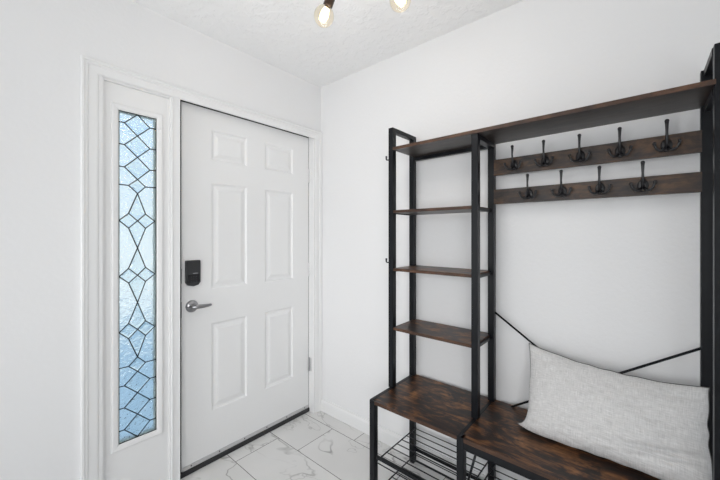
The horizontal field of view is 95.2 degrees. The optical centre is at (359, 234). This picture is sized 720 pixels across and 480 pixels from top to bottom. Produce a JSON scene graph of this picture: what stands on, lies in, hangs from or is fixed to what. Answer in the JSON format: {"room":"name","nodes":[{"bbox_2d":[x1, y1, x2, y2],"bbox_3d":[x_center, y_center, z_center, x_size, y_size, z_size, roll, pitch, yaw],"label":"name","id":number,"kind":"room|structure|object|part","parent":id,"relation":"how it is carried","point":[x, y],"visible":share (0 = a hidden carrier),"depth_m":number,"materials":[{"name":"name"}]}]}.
{"room":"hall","nodes":[
{"label":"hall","id":0,"kind":"room"},
{"bbox_2d":[0,0,320,479],"bbox_3d":[-1.662,0.102,1.053,0.150,2.465,4.000,0,0,41],"label":"wall","id":1,"kind":"structure","parent":0,"point":[43,42],"depth_m":1.38,"materials":[{"name":"white paint"}]},
{"bbox_2d":[104,80,168,479],"bbox_3d":[-1.105,0.307,1.632,0.054,2.056,0.291,0,0,41],"label":"window","id":2,"kind":"structure","parent":1,"relation":"in","point":[136,122],"depth_m":1.61,"materials":[{"name":"white paint"}]},
{"bbox_3d":[-1.094,0.200,1.619,0.004,1.576,0.146,0,0,41],"label":"bevelled glass","id":3,"kind":"part","parent":2,"relation":"part of","materials":[{"name":"blue"}]},
{"bbox_3d":[-1.096,0.201,1.623,0.004,1.587,0.160,0,0,41],"label":"glass pane","id":4,"kind":"part","parent":2,"relation":"part of","materials":[{"name":"blue"}]},
{"bbox_2d":[80,55,321,479],"bbox_3d":[-0.806,0.275,2.018,0.148,2.120,1.419,0,0,41],"label":"door frame","id":5,"kind":"structure","parent":1,"relation":"attached to","point":[90,68],"depth_m":1.53,"materials":[{"name":"white paint"}]},
{"bbox_2d":[180,100,308,472],"bbox_3d":[-0.711,0.281,2.158,0.039,2.048,0.938,0,0,41],"label":"weatherstrip","id":6,"kind":"structure","parent":1,"relation":"attached to","point":[180,100],"depth_m":1.87,"materials":[{"name":"grey"}]},
{"bbox_2d":[180,101,311,471],"bbox_3d":[-0.680,0.286,2.150,0.099,2.041,0.918,0,0,41],"label":"door","id":7,"kind":"structure","parent":1,"relation":"in","point":[245,270],"depth_m":2.07,"materials":[{"name":"white paint"}]},
{"bbox_3d":[-0.993,0.414,1.816,0.028,0.087,0.004,0,0,41],"label":"latch plate","id":8,"kind":"part","parent":7,"relation":"part of","materials":[{"name":"grey metal"}]},
{"bbox_3d":[-0.993,0.226,1.816,0.028,0.082,0.004,0,0,41],"label":"latch plate","id":9,"kind":"part","parent":7,"relation":"part of","materials":[{"name":"grey metal"}]},
{"bbox_3d":[-0.929,0.400,1.835,0.046,0.068,0.068,0,0,41],"label":"handle","id":10,"kind":"part","parent":7,"relation":"part of","materials":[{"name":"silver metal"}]},
{"bbox_3d":[-0.886,0.400,1.855,0.026,0.024,0.105,0,0,41],"label":"lever","id":11,"kind":"part","parent":7,"relation":"part of","materials":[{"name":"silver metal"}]},
{"bbox_2d":[180,411,449,479],"bbox_3d":[0.370,1.375,-0.695,5.490,0.080,4.300,0,0,41],"label":"floor","id":12,"kind":"structure","parent":0,"point":[318,445],"depth_m":1.97,"materials":[{"name":"tile"}]},
{"bbox_2d":[180,407,309,478],"bbox_3d":[-0.720,1.321,2.165,0.087,0.028,0.938,0,0,41],"label":"threshold","id":13,"kind":"object","parent":12,"relation":"on","point":[222,454],"visible":0.29,"depth_m":2.06,"materials":[{"name":"brown metal"}]},
{"bbox_2d":[370,43,719,479],"bbox_3d":[0.634,0.378,1.406,1.258,1.915,0.410,0,0,41],"label":"hall tree","id":14,"kind":"object","parent":12,"relation":"on","point":[487,428],"visible":0.99,"depth_m":1.39,"materials":[{"name":"black steel"},{"name":"rustic brown wood"}]},
{"bbox_3d":[0.068,1.071,1.642,0.030,0.503,0.030,0,0,41],"label":"post","id":15,"kind":"part","parent":14,"relation":"part of","materials":[{"name":"black metal"}]},
{"bbox_3d":[0.179,0.829,1.780,0.019,0.019,0.376,0,0,41],"label":"rail","id":16,"kind":"part","parent":14,"relation":"part of","materials":[{"name":"black metal"}]},
{"bbox_3d":[0.174,0.122,1.778,0.030,1.396,0.030,0,0,41],"label":"post","id":17,"kind":"part","parent":14,"relation":"part of","materials":[{"name":"black metal"}]},
{"bbox_3d":[0.244,1.099,1.492,0.418,0.015,0.012,0,0,41],"label":"rail","id":18,"kind":"part","parent":14,"relation":"part of","materials":[{"name":"black metal"}]},
{"bbox_3d":[0.242,-0.565,1.857,0.030,0.022,0.182,0,0,41],"label":"rail","id":19,"kind":"part","parent":14,"relation":"part of","materials":[{"name":"black metal"}]},
{"bbox_3d":[0.310,0.373,1.936,0.030,1.899,0.030,0,0,41],"label":"post","id":20,"kind":"part","parent":14,"relation":"part of","materials":[{"name":"black metal"}]},
{"bbox_3d":[0.361,0.829,1.641,0.440,0.017,0.409,0,0,41],"label":"bench seat","id":21,"kind":"part","parent":14,"relation":"part of","materials":[{"name":"brown wood"}]},
{"bbox_2d":[393,319,489,347],"bbox_3d":[0.417,0.502,1.709,0.444,0.015,0.234,0,0,41],"label":"shelf","id":22,"kind":"object","parent":14,"relation":"attached to","point":[460,336],"depth_m":1.67,"materials":[{"name":"brown wood"}]},
{"bbox_2d":[393,265,489,277],"bbox_3d":[0.417,0.185,1.709,0.444,0.015,0.234,0,0,41],"label":"shelf","id":23,"kind":"object","parent":14,"relation":"attached to","point":[459,272],"depth_m":1.65,"materials":[{"name":"brown wood"}]},
{"bbox_2d":[393,206,489,214],"bbox_3d":[0.417,-0.125,1.709,0.444,0.015,0.234,0,0,41],"label":"shelf","id":24,"kind":"object","parent":14,"relation":"attached to","point":[458,209],"depth_m":1.65,"materials":[{"name":"brown wood"}]},
{"bbox_3d":[0.484,1.252,1.788,0.426,0.013,0.012,0,0,41],"label":"rail","id":25,"kind":"part","parent":14,"relation":"part of","materials":[{"name":"black metal"}]},
{"bbox_3d":[0.483,-0.442,1.787,0.426,0.020,0.022,0,0,41],"label":"rail","id":26,"kind":"part","parent":14,"relation":"part of","materials":[{"name":"black metal"}]},
{"bbox_3d":[0.414,1.071,1.345,0.030,0.503,0.030,0,0,41],"label":"post","id":27,"kind":"part","parent":14,"relation":"part of","materials":[{"name":"black metal"}]},
{"bbox_3d":[0.525,0.829,1.483,0.015,0.019,0.376,0,0,41],"label":"rail","id":28,"kind":"part","parent":14,"relation":"part of","materials":[{"name":"black metal"}]},
{"bbox_3d":[0.521,0.184,1.480,0.030,1.272,0.030,0,0,41],"label":"post","id":29,"kind":"part","parent":14,"relation":"part of","materials":[{"name":"black metal"}]},
{"bbox_3d":[0.588,-0.441,1.559,0.030,0.022,0.182,0,0,41],"label":"rail","id":30,"kind":"part","parent":14,"relation":"part of","materials":[{"name":"black metal"}]},
{"bbox_3d":[0.656,0.435,1.638,0.030,1.775,0.030,0,0,41],"label":"post","id":31,"kind":"part","parent":14,"relation":"part of","materials":[{"name":"black metal"}]},
{"bbox_3d":[0.691,0.850,1.104,0.706,0.028,0.022,0,0,41],"label":"rail","id":32,"kind":"part","parent":14,"relation":"part of","materials":[{"name":"black metal"}]},
{"bbox_2d":[393,79,715,156],"bbox_3d":[0.699,-0.460,1.460,1.176,0.016,0.244,0,0,41],"label":"shelf","id":33,"kind":"object","parent":14,"relation":"attached to","point":[693,96],"depth_m":1.29,"materials":[{"name":"brown wood"}]},
{"bbox_3d":[0.816,0.829,1.251,0.726,0.017,0.409,0,0,41],"label":"bench seat","id":34,"kind":"part","parent":14,"relation":"part of","materials":[{"name":"brown wood"}]},
{"bbox_2d":[517,343,712,479],"bbox_3d":[0.921,0.656,1.249,0.590,0.322,0.227,0,0,41],"label":"lumbar pillow","id":35,"kind":"object","parent":14,"relation":"on","point":[657,429],"visible":1,"depth_m":1.17,"materials":[{"name":"fabric"}]},
{"bbox_3d":[1.217,0.373,1.156,0.030,1.899,0.030,0,0,41],"label":"post","id":36,"kind":"part","parent":14,"relation":"part of","materials":[{"name":"black metal"}]},
{"bbox_3d":[1.151,-0.441,1.075,0.020,0.022,0.178,0,0,41],"label":"rail","id":37,"kind":"part","parent":14,"relation":"part of","materials":[{"name":"black metal"}]},
{"bbox_3d":[1.154,-0.565,1.072,0.030,0.022,0.182,0,0,41],"label":"rail","id":38,"kind":"part","parent":14,"relation":"part of","materials":[{"name":"black metal"}]},
{"bbox_3d":[1.088,0.122,0.992,0.030,1.396,0.030,0,0,41],"label":"post","id":39,"kind":"part","parent":14,"relation":"part of","materials":[{"name":"black metal"}]},
{"bbox_2d":[131,0,522,86],"bbox_3d":[0.366,-1.180,-0.691,5.500,0.100,4.300,0,0,41],"label":"ceiling","id":40,"kind":"structure","parent":0,"point":[285,35],"depth_m":1.79,"materials":[{"name":"white paint"}]},
{"bbox_2d":[314,0,410,27],"bbox_3d":[-0.036,-0.970,1.119,0.374,0.320,0.334,0,0,19],"label":"ceiling light","id":41,"kind":"object","parent":40,"relation":"attached to","point":[323,14],"visible":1,"depth_m":1.24,"materials":[{"name":"glass"}]},
{"bbox_2d":[314,0,334,27],"bbox_3d":[-0.135,-0.880,1.271,0.089,0.142,0.077,0,0,41],"label":"bulb","id":42,"kind":"object","parent":41,"relation":"attached to","point":[323,14],"depth_m":1.25,"materials":[{"name":"beige"}]},
{"bbox_2d":[390,0,410,12],"bbox_3d":[0.130,-0.876,1.191,0.099,0.127,0.099,0,0,41],"label":"bulb","id":43,"kind":"object","parent":41,"relation":"attached to","point":[399,6],"depth_m":1.18,"materials":[{"name":"beige"}]},
{"bbox_2d":[321,0,719,479],"bbox_3d":[1.719,0.102,0.882,5.500,2.465,0.150,0,0,41],"label":"wall","id":44,"kind":"structure","parent":0,"point":[613,284],"depth_m":1.60,"materials":[{"name":"white paint"}]},
{"bbox_2d":[321,398,487,479],"bbox_3d":[1.666,1.289,0.819,5.199,0.092,0.014,0,0,41],"label":"baseboard","id":45,"kind":"structure","parent":44,"relation":"attached to","point":[362,424],"depth_m":2.10,"materials":[{"name":"white paint"}]}
]}

